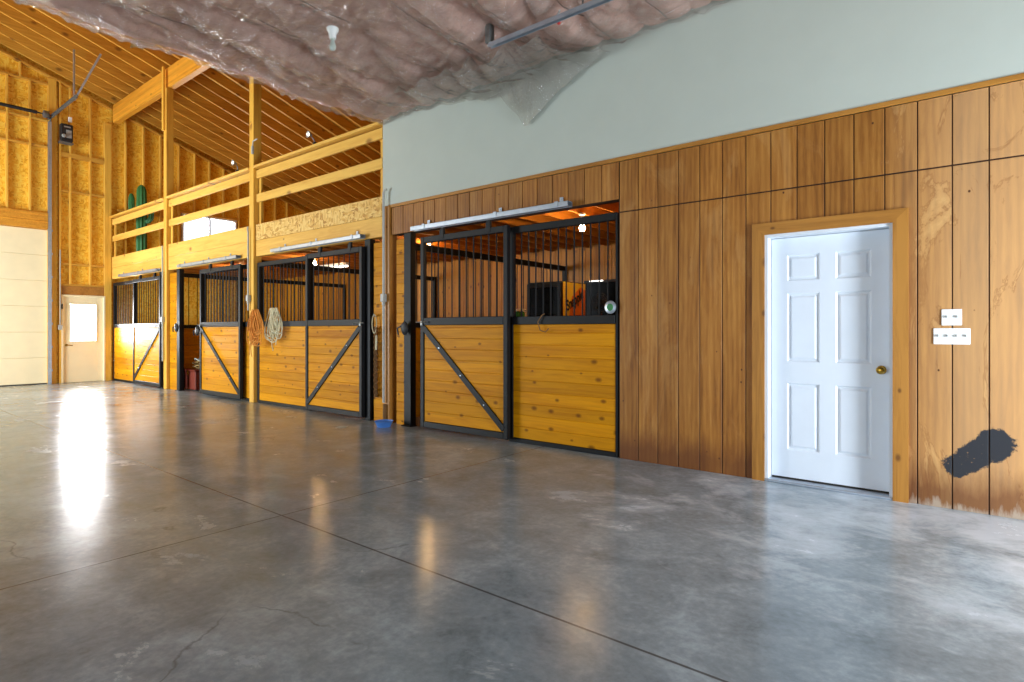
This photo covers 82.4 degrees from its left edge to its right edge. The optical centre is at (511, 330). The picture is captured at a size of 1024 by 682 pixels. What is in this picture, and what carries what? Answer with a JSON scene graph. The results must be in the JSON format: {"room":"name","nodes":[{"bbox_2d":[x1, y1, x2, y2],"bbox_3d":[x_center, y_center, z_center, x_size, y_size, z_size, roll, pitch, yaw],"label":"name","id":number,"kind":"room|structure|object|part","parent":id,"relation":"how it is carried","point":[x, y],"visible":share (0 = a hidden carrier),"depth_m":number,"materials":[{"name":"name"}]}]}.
{"room":"farm building","nodes":[
{"label":"farm building","id":0,"kind":"room"},
{"bbox_2d":[0,43,313,383],"bbox_3d":[-10.809,-3.240,14.109,0.155,9.021,14.800,0,0,39],"label":"wall","id":1,"kind":"structure","parent":0,"point":[93,178],"depth_m":14.59,"materials":[{"name":"wood"}]},
{"bbox_2d":[0,102,49,119],"bbox_3d":[-12.040,-5.060,12.334,0.202,0.180,3.690,0,0,39],"label":"shaft","id":2,"kind":"object","parent":1,"relation":"attached to","point":[45,114],"visible":1,"depth_m":13.41,"materials":[{"name":"grey metal"}]},
{"bbox_2d":[0,121,52,385],"bbox_3d":[-12.141,-1.830,12.425,0.218,6.200,3.805,0,0,39],"label":"door","id":3,"kind":"structure","parent":1,"relation":"in","point":[23,251],"depth_m":13.58,"materials":[{"name":"beige paint"}]},
{"bbox_3d":[-11.916,-6.493,12.741,0.106,1.796,5.494,0,0,39],"label":"sloped plate","id":4,"kind":"part","parent":1,"relation":"part of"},
{"bbox_2d":[58,250,62,329],"bbox_3d":[-10.803,-0.970,13.989,0.046,1.920,0.080,0,0,39],"label":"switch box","id":5,"kind":"object","parent":1,"relation":"attached to","point":[60,327],"visible":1,"depth_m":13.99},
{"bbox_2d":[58,123,72,145],"bbox_3d":[-10.671,-4.700,14.005,0.236,0.460,0.270,0,0,39],"label":"garage door opener","id":6,"kind":"object","parent":1,"relation":"attached to","point":[65,130],"visible":1,"depth_m":13.97,"materials":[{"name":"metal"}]},
{"bbox_3d":[-10.605,-4.695,14.003,0.004,0.190,0.110,0,0,39],"label":"label plate","id":7,"kind":"part","parent":6,"relation":"part of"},
{"bbox_2d":[49,49,101,120],"bbox_3d":[-9.940,-5.528,13.289,2.267,1.204,0.414,0,0,39],"label":"track","id":8,"kind":"object","parent":1,"relation":"attached to","point":[75,96],"visible":1,"depth_m":12.76,"materials":[{"name":"grey metal"}]},
{"bbox_2d":[61,294,104,382],"bbox_3d":[-10.567,0.205,14.416,0.145,2.130,0.900,0,0,39],"label":"door","id":9,"kind":"structure","parent":1,"relation":"in","point":[81,361],"depth_m":14.40,"materials":[{"name":"beige paint"}]},
{"bbox_2d":[181,213,236,240],"bbox_3d":[-8.682,-2.800,16.788,0.100,0.900,1.520,0,0,39],"label":"window","id":10,"kind":"structure","parent":1,"relation":"in","point":[182,214],"depth_m":16.77,"materials":[{"name":"white paint"}]},
{"bbox_3d":[-8.367,-4.685,17.138,0.106,1.777,5.434,0,0,39],"label":"sloped plate","id":11,"kind":"part","parent":1,"relation":"part of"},
{"bbox_2d":[0,0,382,210],"bbox_3d":[-2.881,-5.737,7.710,20.970,4.110,15.600,0,0,39],"label":"roof","id":12,"kind":"structure","parent":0,"point":[211,109],"depth_m":13.92,"materials":[{"name":"wood"}]},
{"bbox_2d":[113,54,212,123],"bbox_3d":[-5.729,-5.485,11.378,11.210,0.450,0.130,0,0,39],"label":"roof beam","id":13,"kind":"structure","parent":12,"relation":"attached to","point":[184,69],"depth_m":13.13,"materials":[{"name":"wood"}]},
{"bbox_2d":[174,165,618,279],"bbox_3d":[-2.425,-1.700,12.797,14.650,0.260,6.310,0,0,39],"label":"ceiling","id":14,"kind":"structure","parent":0,"point":[612,207],"depth_m":10.65,"materials":[{"name":"wood"}]},
{"bbox_2d":[128,185,153,251],"bbox_3d":[-9.529,-2.780,15.033,0.645,1.900,0.246,0,0,-11],"label":"sculpture","id":15,"kind":"object","parent":14,"relation":"on","point":[141,194],"visible":0.52,"depth_m":14.97,"materials":[{"name":"green paint"}]},
{"bbox_3d":[-9.725,-3.198,15.033,0.255,0.643,0.154,0,0,2],"label":"arm","id":16,"kind":"part","parent":15,"relation":"part of","materials":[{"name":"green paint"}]},
{"bbox_3d":[-9.322,-2.991,15.036,0.234,0.518,0.132,0,0,2],"label":"arm","id":17,"kind":"part","parent":15,"relation":"part of","materials":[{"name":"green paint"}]},
{"bbox_2d":[320,262,348,267],"bbox_3d":[-4.043,-1.492,13.300,1.000,0.156,0.120,0,0,39],"label":"tube light","id":18,"kind":"object","parent":14,"relation":"hanging from","point":[341,265],"visible":0.59,"depth_m":13.12,"materials":[{"name":"glass"}]},
{"bbox_2d":[579,213,585,230],"bbox_3d":[0.942,-1.448,7.837,0.100,0.241,0.098,0,0,39],"label":"bulb","id":19,"kind":"object","parent":14,"relation":"attached to","point":[580,214],"visible":0.62,"depth_m":7.81,"materials":[{"name":"white plastic"}]},
{"bbox_2d":[138,0,658,104],"bbox_3d":[-0.694,-3.070,1.831,9.580,0.100,8.397,0,0,39],"label":"ceiling","id":20,"kind":"structure","parent":0,"point":[209,0],"depth_m":5.70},
{"bbox_2d":[275,240,615,321],"bbox_3d":[-1.692,-0.260,13.722,14.670,3.060,0.050,0,0,39],"label":"wall","id":21,"kind":"structure","parent":0,"point":[612,244],"depth_m":13.05,"materials":[{"name":"wood"}]},
{"bbox_2d":[0,380,1023,681],"bbox_3d":[-2.952,1.270,7.703,20.870,0.001,15.300,0,0,39],"label":"floor","id":22,"kind":"structure","parent":0,"point":[148,533],"depth_m":3.17,"materials":[{"name":"concrete"}]},
{"bbox_2d":[113,280,136,383],"bbox_3d":[-9.530,0.035,14.400,1.480,2.470,0.072,0,0,39],"label":"screen","id":23,"kind":"object","parent":22,"relation":"on","point":[122,333],"visible":0.7,"depth_m":14.46,"materials":[{"name":"black paint"}]},
{"bbox_3d":[-9.527,0.578,14.403,1.360,1.285,0.044,0,0,39],"label":"board panel","id":24,"kind":"part","parent":23,"relation":"part of","materials":[{"name":"brown wood"}]},
{"bbox_2d":[158,271,163,387],"bbox_3d":[-7.693,-0.010,12.883,0.225,2.560,0.125,0,0,39],"label":"steel post","id":25,"kind":"object","parent":22,"relation":"on","point":[160,273],"visible":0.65,"depth_m":12.81,"materials":[{"name":"metal"}]},
{"bbox_2d":[164,87,173,388],"bbox_3d":[-7.474,-1.990,12.735,0.150,6.520,0.150,0,0,39],"label":"timber post","id":26,"kind":"object","parent":22,"relation":"on","point":[169,93],"visible":0.8,"depth_m":12.66,"materials":[{"name":"wood"}]},
{"bbox_2d":[161,246,164,360],"bbox_3d":[-7.573,-0.582,12.676,0.080,2.504,0.060,0,0,39],"label":"conduit","id":27,"kind":"object","parent":26,"relation":"attached to","point":[162,317],"visible":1,"depth_m":12.66,"materials":[{"name":"metal"}]},
{"bbox_2d":[162,66,164,130],"bbox_3d":[-7.556,-5.020,12.678,0.085,1.380,0.038,0,0,39],"label":"board","id":28,"kind":"object","parent":26,"relation":"attached to","point":[163,67],"visible":1,"depth_m":12.66,"materials":[{"name":"wood"}]},
{"bbox_2d":[112,196,381,278],"bbox_3d":[-5.955,-1.580,11.524,10.755,0.560,0.097,0,0,39],"label":"beam","id":29,"kind":"structure","parent":26,"relation":"attached to","point":[364,217],"depth_m":9.98,"materials":[{"name":"wood"}]},
{"bbox_2d":[109,198,163,256],"bbox_3d":[-8.854,-2.373,13.820,3.340,1.025,0.145,0,0,39],"label":"guard rail","id":30,"kind":"object","parent":29,"relation":"on","point":[156,205],"visible":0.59,"depth_m":13.79,"materials":[{"name":"wood"}]},
{"bbox_3d":[-8.847,-2.322,13.829,3.340,0.145,0.039,0,0,39],"label":"rail","id":31,"kind":"part","parent":30,"relation":"part of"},
{"bbox_3d":[-8.847,-2.743,13.829,3.340,0.145,0.039,0,0,39],"label":"rail","id":32,"kind":"part","parent":30,"relation":"part of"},
{"bbox_2d":[118,268,159,276],"bbox_3d":[-8.694,-1.367,13.602,2.349,0.125,0.109,0,0,39],"label":"door track","id":33,"kind":"object","parent":29,"relation":"attached to","point":[154,269],"visible":1,"depth_m":13.46,"materials":[{"name":"metal"}]},
{"bbox_2d":[133,273,162,386],"bbox_3d":[-8.259,-0.020,13.219,1.660,2.510,0.113,0,0,39],"label":"gate","id":34,"kind":"object","parent":33,"relation":"hanging from","point":[147,337],"visible":0.98,"depth_m":13.21,"materials":[{"name":"black paint"}]},
{"bbox_3d":[-8.265,0.547,13.260,1.476,1.225,0.033,0,0,39],"label":"board panel","id":35,"kind":"part","parent":34,"relation":"part of","materials":[{"name":"brown wood"}]},
{"bbox_2d":[166,167,248,243],"bbox_3d":[-6.026,-2.373,11.537,3.590,1.025,0.145,0,0,39],"label":"guard rail","id":36,"kind":"object","parent":29,"relation":"on","point":[239,177],"visible":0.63,"depth_m":11.44,"materials":[{"name":"wood"}]},
{"bbox_3d":[-6.018,-2.322,11.546,3.590,0.145,0.039,0,0,39],"label":"rail","id":37,"kind":"part","parent":36,"relation":"part of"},
{"bbox_3d":[-6.018,-2.743,11.546,3.590,0.145,0.039,0,0,39],"label":"rail","id":38,"kind":"part","parent":36,"relation":"part of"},
{"bbox_2d":[177,253,240,267],"bbox_3d":[-5.937,-1.367,11.377,2.545,0.125,0.109,0,0,39],"label":"door track","id":39,"kind":"object","parent":29,"relation":"attached to","point":[225,258],"visible":1,"depth_m":11.22,"materials":[{"name":"metal"}]},
{"bbox_2d":[199,260,242,398],"bbox_3d":[-5.533,-0.020,11.018,1.699,2.510,0.113,0,0,39],"label":"gate","id":40,"kind":"object","parent":39,"relation":"hanging from","point":[221,343],"visible":1,"depth_m":10.96,"materials":[{"name":"black paint"}]},
{"bbox_2d":[193,326,199,335],"bbox_3d":[-6.178,0.008,11.464,0.218,0.217,0.074,0,0,39],"label":"cover","id":41,"kind":"object","parent":40,"relation":"attached to","point":[197,329],"visible":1,"depth_m":11.42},
{"bbox_3d":[-5.492,0.547,11.021,1.515,1.225,0.033,0,0,39],"label":"board panel","id":42,"kind":"part","parent":40,"relation":"part of","materials":[{"name":"brown wood"}]},
{"bbox_2d":[270,231,364,252],"bbox_3d":[-3.065,-1.367,9.059,2.447,0.125,0.109,0,0,39],"label":"door track","id":43,"kind":"object","parent":29,"relation":"attached to","point":[357,236],"visible":1,"depth_m":8.91,"materials":[{"name":"metal"}]},
{"bbox_2d":[305,242,364,417],"bbox_3d":[-2.656,-0.020,8.696,1.493,2.510,0.113,0,0,39],"label":"gate","id":44,"kind":"object","parent":43,"relation":"hanging from","point":[334,349],"visible":1,"depth_m":8.68,"materials":[{"name":"black paint"}]},
{"bbox_3d":[-2.662,0.547,8.737,1.309,1.225,0.033,0,0,39],"label":"board panel","id":45,"kind":"part","parent":44,"relation":"part of","materials":[{"name":"brown wood"}]},
{"bbox_2d":[253,121,382,223],"bbox_3d":[-3.147,-2.373,9.213,3.470,1.025,0.145,0,0,39],"label":"guard rail","id":46,"kind":"object","parent":29,"relation":"on","point":[373,132],"visible":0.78,"depth_m":9.02,"materials":[{"name":"wood"}]},
{"bbox_2d":[306,131,316,143],"bbox_3d":[-3.116,-2.987,9.115,0.104,0.199,0.170,0,0,39],"label":"lamp","id":47,"kind":"object","parent":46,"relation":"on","point":[308,134],"visible":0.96,"depth_m":9.09,"materials":[{"name":"grey metal"}]},
{"bbox_3d":[-3.139,-2.322,9.222,3.470,0.145,0.039,0,0,39],"label":"rail","id":48,"kind":"part","parent":46,"relation":"part of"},
{"bbox_3d":[-3.139,-2.743,9.222,3.470,0.145,0.039,0,0,39],"label":"rail","id":49,"kind":"part","parent":46,"relation":"part of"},
{"bbox_2d":[170,273,176,389],"bbox_3d":[-7.232,0.020,12.550,0.420,2.500,0.043,0,0,39],"label":"board infill","id":50,"kind":"object","parent":22,"relation":"on","point":[173,276],"visible":0.79,"depth_m":12.54,"materials":[{"name":"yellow wood"}]},
{"bbox_2d":[175,269,184,390],"bbox_3d":[-7.002,-0.010,12.325,0.180,2.560,0.125,0,0,39],"label":"steel post","id":51,"kind":"object","parent":22,"relation":"on","point":[180,272],"visible":0.99,"depth_m":12.29,"materials":[{"name":"metal"}]},
{"bbox_2d":[172,323,178,331],"bbox_3d":[-7.054,-0.066,12.278,0.220,0.212,0.068,0,0,39],"label":"cover","id":52,"kind":"object","parent":51,"relation":"attached to","point":[176,326],"visible":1,"depth_m":12.24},
{"bbox_2d":[184,368,199,389],"bbox_3d":[-6.743,1.042,12.614,0.700,0.415,0.500,0,0,39],"label":"chest","id":53,"kind":"object","parent":22,"relation":"on","point":[192,375],"visible":0.57,"depth_m":12.35,"materials":[{"name":"red metal"}]},
{"bbox_3d":[-6.740,0.851,12.618,0.700,0.032,0.490,0,0,39],"label":"lid","id":54,"kind":"part","parent":53,"relation":"part of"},
{"bbox_2d":[192,358,199,368],"bbox_3d":[-6.763,0.704,12.648,0.277,0.232,0.585,0,0,-28],"label":"heap","id":55,"kind":"object","parent":53,"relation":"on","point":[197,363],"visible":0.56,"depth_m":12.55,"materials":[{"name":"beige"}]},
{"bbox_2d":[204,264,248,400],"bbox_3d":[-5.386,0.040,11.055,1.970,2.460,0.072,0,0,39],"label":"gate","id":56,"kind":"object","parent":22,"relation":"on","point":[245,344],"visible":0.22,"depth_m":10.63,"materials":[{"name":"metal"}]},
{"bbox_3d":[-5.384,0.578,11.058,1.850,1.285,0.044,0,0,39],"label":"board panel","id":57,"kind":"part","parent":56,"relation":"part of","materials":[{"name":"yellow wood"}]},
{"bbox_2d":[249,76,261,402],"bbox_3d":[-4.548,-1.990,10.373,0.150,6.520,0.150,0,0,39],"label":"timber post","id":58,"kind":"object","parent":22,"relation":"on","point":[255,90],"visible":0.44,"depth_m":10.31,"materials":[{"name":"wood"}]},
{"bbox_2d":[246,226,250,309],"bbox_3d":[-4.655,-1.092,10.321,0.080,1.484,0.060,0,0,39],"label":"conduit","id":59,"kind":"object","parent":58,"relation":"attached to","point":[248,297],"visible":1,"depth_m":10.30,"materials":[{"name":"metal"}]},
{"bbox_2d":[251,138,257,153],"bbox_3d":[-4.475,-3.196,10.156,0.043,0.211,0.288,0,0,-38],"label":"bracket","id":60,"kind":"object","parent":58,"relation":"attached to","point":[252,146],"visible":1,"depth_m":10.23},
{"bbox_2d":[246,309,263,356],"bbox_3d":[-4.377,0.049,9.952,0.547,0.809,0.077,0,0,39],"label":"rope coil","id":61,"kind":"object","parent":58,"relation":"hanging from","point":[255,319],"visible":1,"depth_m":9.92,"materials":[{"name":"fabric"}]},
{"bbox_2d":[184,273,345,368],"bbox_3d":[-5.906,0.010,14.335,0.070,2.520,4.270,0,0,39],"label":"wall","id":62,"kind":"structure","parent":22,"relation":"on","point":[191,343],"depth_m":12.98,"materials":[{"name":"black paint"}]},
{"bbox_3d":[-5.893,0.606,14.352,0.040,1.288,4.223,0,0,39],"label":"board panel","id":63,"kind":"part","parent":62,"relation":"part of","materials":[{"name":"brown wood"}]},
{"bbox_3d":[-5.906,0.010,14.335,0.070,2.520,4.270,0,0,39],"label":"frame","id":64,"kind":"part","parent":62,"relation":"part of","materials":[{"name":"black paint"}]},
{"bbox_2d":[258,256,312,409],"bbox_3d":[-3.822,0.040,9.793,1.650,2.460,0.072,0,0,39],"label":"panel","id":65,"kind":"object","parent":22,"relation":"on","point":[281,370],"visible":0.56,"depth_m":9.74,"materials":[{"name":"black paint"}]},
{"bbox_2d":[264,308,282,349],"bbox_3d":[-3.977,-0.017,9.749,0.548,0.718,0.082,0,0,39],"label":"rope coil","id":66,"kind":"object","parent":65,"relation":"hanging from","point":[274,312],"visible":1,"depth_m":9.70,"materials":[{"name":"fabric"}]},
{"bbox_3d":[-3.820,0.578,9.796,1.530,1.285,0.044,0,0,39],"label":"board panel","id":67,"kind":"part","parent":65,"relation":"part of","materials":[{"name":"brown wood"}]},
{"bbox_2d":[262,260,435,343],"bbox_3d":[-3.144,0.010,12.106,0.070,2.520,4.270,0,0,39],"label":"wall","id":68,"kind":"structure","parent":22,"relation":"on","point":[341,270],"depth_m":11.70,"materials":[{"name":"black paint"}]},
{"bbox_2d":[362,239,374,420],"bbox_3d":[-2.030,-0.010,8.312,0.170,2.560,0.125,0,0,39],"label":"steel post","id":69,"kind":"object","parent":22,"relation":"on","point":[369,243],"visible":0.98,"depth_m":8.28,"materials":[{"name":"metal"}]},
{"bbox_2d":[374,242,382,419],"bbox_3d":[-1.849,0.020,8.205,0.235,2.500,0.043,0,0,39],"label":"board infill","id":70,"kind":"object","parent":22,"relation":"on","point":[378,405],"visible":0.55,"depth_m":8.20,"materials":[{"name":"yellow wood"}]},
{"bbox_3d":[-1.909,-0.210,8.175,0.012,0.041,0.066,0,0,39],"label":"hook","id":71,"kind":"object","parent":70,"relation":"attached to","visible":0},
{"bbox_2d":[372,314,377,396],"bbox_3d":[-1.910,0.354,8.171,0.052,1.163,0.154,0,0,-35],"label":"lead rope","id":72,"kind":"object","parent":71,"relation":"hanging from","point":[375,330],"visible":1,"depth_m":8.16,"materials":[{"name":"fabric"}]},
{"bbox_3d":[-1.883,0.170,8.116,0.035,0.201,0.028,0,0,-6],"label":"handle","id":73,"kind":"part","parent":72,"relation":"part of","materials":[{"name":"beige wicker"}]},
{"bbox_2d":[374,419,392,427],"bbox_3d":[-1.690,1.231,7.713,0.250,0.078,0.250,0,0,39],"label":"bowl","id":74,"kind":"object","parent":22,"relation":"on","point":[383,423],"visible":1,"depth_m":7.64,"materials":[{"name":"plastic"}]},
{"bbox_2d":[383,404,386,418],"bbox_3d":[-1.744,1.130,8.013,0.050,0.240,0.052,0,0,39],"label":"pipe sleeve","id":75,"kind":"object","parent":22,"relation":"on","point":[384,405],"visible":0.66,"depth_m":7.99,"materials":[{"name":"brown"}]},
{"bbox_2d":[383,205,396,422],"bbox_3d":[-1.683,-0.217,8.080,0.140,2.975,0.140,0,0,39],"label":"timber post","id":76,"kind":"object","parent":22,"relation":"on","point":[390,240],"visible":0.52,"depth_m":8.02,"materials":[{"name":"wood"}]},
{"bbox_2d":[380,188,386,402],"bbox_3d":[-1.750,-0.475,8.003,0.092,2.930,0.060,0,0,39],"label":"conduit","id":77,"kind":"object","parent":76,"relation":"attached to","point":[383,297],"visible":1,"depth_m":8.00,"materials":[{"name":"metal"}]},
{"bbox_2d":[397,239,403,424],"bbox_3d":[-1.491,0.020,7.916,0.175,2.500,0.043,0,0,39],"label":"board infill","id":78,"kind":"object","parent":22,"relation":"on","point":[400,243],"visible":0.73,"depth_m":7.90,"materials":[{"name":"brown wood"}]},
{"bbox_2d":[401,233,416,426],"bbox_3d":[-1.368,-0.010,7.778,0.180,2.560,0.125,0,0,39],"label":"steel post","id":79,"kind":"object","parent":22,"relation":"on","point":[409,238],"visible":0.97,"depth_m":7.75,"materials":[{"name":"metal"}]},
{"bbox_2d":[397,321,407,334],"bbox_3d":[-1.440,-0.029,7.722,0.200,0.196,0.062,0,0,39],"label":"cover","id":80,"kind":"object","parent":79,"relation":"attached to","point":[404,326],"visible":1,"depth_m":7.68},
{"bbox_2d":[416,243,565,416],"bbox_3d":[-0.296,0.010,9.807,0.070,2.520,4.270,0,0,39],"label":"wall","id":81,"kind":"structure","parent":22,"relation":"on","point":[434,248],"depth_m":9.20,"materials":[{"name":"black paint"}]},
{"bbox_3d":[-0.282,0.606,9.823,0.040,1.288,4.223,0,0,39],"label":"board panel","id":82,"kind":"part","parent":81,"relation":"part of","materials":[{"name":"brown wood"}]},
{"bbox_3d":[-0.296,0.010,9.807,0.070,2.520,4.270,0,0,39],"label":"frame","id":83,"kind":"part","parent":81,"relation":"part of","materials":[{"name":"black paint"}]},
{"bbox_2d":[527,281,584,315],"bbox_3d":[0.656,0.287,8.640,0.608,1.965,0.650,0,0,39],"label":"cooler","id":84,"kind":"object","parent":22,"relation":"on","point":[562,284],"visible":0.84,"depth_m":8.40,"materials":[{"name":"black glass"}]},
{"bbox_3d":[0.459,0.147,8.402,0.500,1.525,0.008,0,0,39],"label":"pane","id":85,"kind":"part","parent":84,"relation":"part of","materials":[{"name":"black glass"}]},
{"bbox_3d":[0.460,0.147,8.403,0.600,1.645,0.036,0,0,39],"label":"door","id":86,"kind":"part","parent":84,"relation":"part of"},
{"bbox_3d":[0.901,0.193,8.468,0.003,1.755,0.590,0,0,39],"label":"panel","id":87,"kind":"part","parent":84,"relation":"part of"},
{"bbox_2d":[509,212,618,457],"bbox_3d":[0.522,0.045,6.286,1.395,2.450,0.072,0,0,39],"label":"panel","id":88,"kind":"object","parent":22,"relation":"on","point":[564,379],"visible":1,"depth_m":6.22,"materials":[{"name":"black paint"}]},
{"bbox_2d":[537,314,548,332],"bbox_3d":[0.340,-0.080,6.362,0.150,0.211,0.022,0,0,36],"label":"cord","id":89,"kind":"object","parent":88,"relation":"hanging from","point":[542,314],"visible":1,"depth_m":6.37,"materials":[{"name":"brown wicker"}]},
{"bbox_3d":[0.539,0.578,6.277,1.313,1.285,0.044,0,0,39],"label":"board panel","id":90,"kind":"part","parent":88,"relation":"part of","materials":[{"name":"brown wood"}]},
{"bbox_2d":[604,301,615,313],"bbox_3d":[0.978,-0.230,5.829,0.132,0.131,0.020,0,0,39],"label":"ornament","id":91,"kind":"object","parent":88,"relation":"hanging from","point":[610,306],"visible":1,"depth_m":5.82,"materials":[{"name":"metal"}]},
{"bbox_2d":[584,279,615,314],"bbox_3d":[1.544,0.230,9.523,0.640,2.080,0.420,0,0,39],"label":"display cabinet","id":92,"kind":"object","parent":22,"relation":"on","point":[612,282],"visible":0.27,"depth_m":9.43,"materials":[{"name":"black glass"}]},
{"bbox_3d":[0.051,0.605,7.785,0.800,1.330,0.360,0,0,39],"label":"shelf","id":93,"kind":"object","parent":22,"relation":"on","visible":0},
{"bbox_2d":[516,309,525,316],"bbox_3d":[0.055,-0.171,7.782,0.190,0.218,0.220,0,0,39],"label":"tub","id":94,"kind":"object","parent":93,"relation":"on","point":[518,311],"visible":0.32,"depth_m":7.71,"materials":[{"name":"green plastic"}]},
{"bbox_3d":[1.328,0.603,8.682,0.380,1.336,0.380,0,0,39],"label":"stool","id":95,"kind":"object","parent":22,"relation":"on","visible":0},
{"bbox_2d":[592,293,606,314],"bbox_3d":[1.311,-0.310,8.670,0.235,0.486,0.232,0,0,-3],"label":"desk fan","id":96,"kind":"object","parent":95,"relation":"on","point":[602,302],"visible":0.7,"depth_m":8.67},
{"bbox_2d":[383,0,1023,519],"bbox_3d":[1.942,-0.885,5.184,9.490,4.310,0.132,0,0,39],"label":"wall","id":97,"kind":"structure","parent":0,"point":[687,216],"depth_m":5.03,"materials":[{"name":"brown wood"}]},
{"bbox_2d":[13,0,723,122],"bbox_3d":[-0.755,-2.802,3.681,7.200,0.216,5.550,0,0,39],"label":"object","id":98,"kind":"object","parent":97,"relation":"attached to","point":[143,45],"visible":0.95,"depth_m":5.66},
{"bbox_2d":[28,0,409,119],"bbox_3d":[-3.328,-2.853,5.732,0.592,0.186,5.600,0,0,39],"label":"insulation batt","id":99,"kind":"object","parent":98,"relation":"on","point":[116,19],"visible":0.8,"depth_m":5.91,"materials":[{"name":"pink glass"}]},
{"bbox_2d":[130,38,145,49],"bbox_3d":[-3.707,-2.875,5.804,0.143,0.170,0.030,0,0,-25],"label":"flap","id":100,"kind":"object","parent":99,"relation":"hanging from","point":[132,45],"visible":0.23,"depth_m":5.79,"materials":[{"name":"beige plastic"}]},
{"bbox_2d":[120,0,438,108],"bbox_3d":[-2.861,-2.854,5.355,0.592,0.186,5.600,0,0,39],"label":"insulation batt","id":101,"kind":"object","parent":98,"relation":"on","point":[225,22],"visible":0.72,"depth_m":5.80,"materials":[{"name":"pink glass"}]},
{"bbox_2d":[327,25,338,50],"bbox_3d":[-1.680,-2.725,5.481,0.110,0.210,0.110,0,0,39],"label":"ceiling lamp","id":102,"kind":"object","parent":98,"relation":"attached to","point":[332,30],"visible":1,"depth_m":5.46,"materials":[{"name":"glass"}]},
{"bbox_3d":[-1.680,-2.675,5.481,0.060,0.110,0.060,0,0,39],"label":"bulb","id":103,"kind":"part","parent":102,"relation":"part of","materials":[{"name":"glass"}]},
{"bbox_2d":[210,0,476,98],"bbox_3d":[-2.394,-2.856,4.978,0.592,0.178,5.600,0,0,39],"label":"insulation batt","id":104,"kind":"object","parent":98,"relation":"on","point":[287,4],"visible":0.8,"depth_m":5.83,"materials":[{"name":"pink glass"}]},
{"bbox_2d":[302,0,516,84],"bbox_3d":[-1.927,-2.861,4.601,0.592,0.169,5.600,0,0,39],"label":"insulation batt","id":105,"kind":"object","parent":98,"relation":"on","point":[399,35],"visible":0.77,"depth_m":5.67,"materials":[{"name":"pink glass"}]},
{"bbox_2d":[390,0,559,69],"bbox_3d":[-1.460,-2.855,4.225,0.592,0.187,5.600,0,0,39],"label":"insulation batt","id":106,"kind":"object","parent":98,"relation":"on","point":[478,28],"visible":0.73,"depth_m":5.45,"materials":[{"name":"pink glass"}]},
{"bbox_2d":[395,36,607,121],"bbox_3d":[-0.191,-2.531,6.245,2.348,0.532,0.820,0,0,39],"label":"film","id":107,"kind":"object","parent":98,"relation":"hanging from","point":[474,62],"visible":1,"depth_m":6.19,"materials":[{"name":"plastic"}]},
{"bbox_2d":[477,0,610,52],"bbox_3d":[-0.994,-2.858,3.848,0.592,0.176,5.600,0,0,39],"label":"insulation batt","id":108,"kind":"object","parent":98,"relation":"on","point":[538,4],"visible":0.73,"depth_m":5.37,"materials":[{"name":"pink glass"}]},
{"bbox_2d":[485,0,612,48],"bbox_3d":[0.722,-2.780,4.763,2.460,0.240,0.070,0,0,39],"label":"channel","id":109,"kind":"object","parent":98,"relation":"hanging from","point":[489,31],"visible":0.99,"depth_m":5.15,"materials":[{"name":"metal"}]},
{"bbox_2d":[558,0,667,38],"bbox_3d":[-0.527,-2.856,3.471,0.592,0.171,5.600,0,0,39],"label":"insulation batt","id":110,"kind":"object","parent":98,"relation":"on","point":[619,4],"visible":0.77,"depth_m":5.34,"materials":[{"name":"pink glass"}]},
{"bbox_2d":[647,0,722,18],"bbox_3d":[-0.060,-2.855,3.094,0.592,0.185,5.600,0,0,39],"label":"insulation batt","id":111,"kind":"object","parent":98,"relation":"on","point":[674,12],"visible":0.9,"depth_m":5.19,"materials":[{"name":"pink glass"}]},
{"bbox_2d":[410,197,571,231],"bbox_3d":[-0.343,-1.353,6.861,2.437,0.125,0.109,0,0,39],"label":"door track","id":112,"kind":"object","parent":97,"relation":"attached to","point":[562,204],"visible":1,"depth_m":6.69,"materials":[{"name":"metal"}]},
{"bbox_2d":[416,220,509,439],"bbox_3d":[-0.637,-0.020,7.066,1.503,2.510,0.113,0,0,39],"label":"gate","id":113,"kind":"object","parent":112,"relation":"hanging from","point":[465,361],"visible":1,"depth_m":7.02,"materials":[{"name":"black paint"}]},
{"bbox_3d":[-0.596,0.547,7.069,1.319,1.225,0.033,0,0,39],"label":"board panel","id":114,"kind":"part","parent":113,"relation":"part of","materials":[{"name":"brown wood"}]},
{"bbox_2d":[388,73,1023,207],"bbox_3d":[1.948,-1.698,5.089,9.360,0.040,0.013,0,0,39],"label":"trim ledge","id":115,"kind":"object","parent":97,"relation":"attached to","point":[1020,76],"visible":1,"depth_m":4.96,"materials":[{"name":"wood"}]},
{"bbox_2d":[752,208,908,502],"bbox_3d":[2.535,0.184,4.713,1.109,2.172,0.180,0,0,39],"label":"door","id":116,"kind":"structure","parent":97,"relation":"in","point":[830,294],"depth_m":4.70,"materials":[{"name":"white paint"}]},
{"bbox_3d":[2.091,0.184,4.968,0.098,2.172,0.019,0,0,39],"label":"casing","id":117,"kind":"part","parent":116,"relation":"part of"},
{"bbox_3d":[2.485,-0.853,4.651,1.109,0.098,0.019,0,0,39],"label":"casing","id":118,"kind":"part","parent":116,"relation":"part of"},
{"bbox_3d":[2.822,0.305,4.475,0.068,0.068,0.071,0,0,39],"label":"knob","id":119,"kind":"part","parent":116,"relation":"part of","materials":[{"name":"gold metal"}]},
{"bbox_3d":[2.878,0.184,4.333,0.098,2.172,0.019,0,0,39],"label":"casing","id":120,"kind":"part","parent":116,"relation":"part of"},
{"bbox_2d":[933,328,969,344],"bbox_3d":[3.112,0.043,4.145,0.204,0.113,0.018,0,0,39],"label":"light switch","id":121,"kind":"object","parent":97,"relation":"attached to","point":[961,336],"visible":1,"depth_m":4.14,"materials":[{"name":"white plastic"}]},
{"bbox_2d":[941,309,961,324],"bbox_3d":[3.114,-0.092,4.144,0.116,0.115,0.018,0,0,39],"label":"light switch","id":122,"kind":"object","parent":97,"relation":"attached to","point":[948,316],"visible":1,"depth_m":4.15,"materials":[{"name":"white plastic"}]}
]}

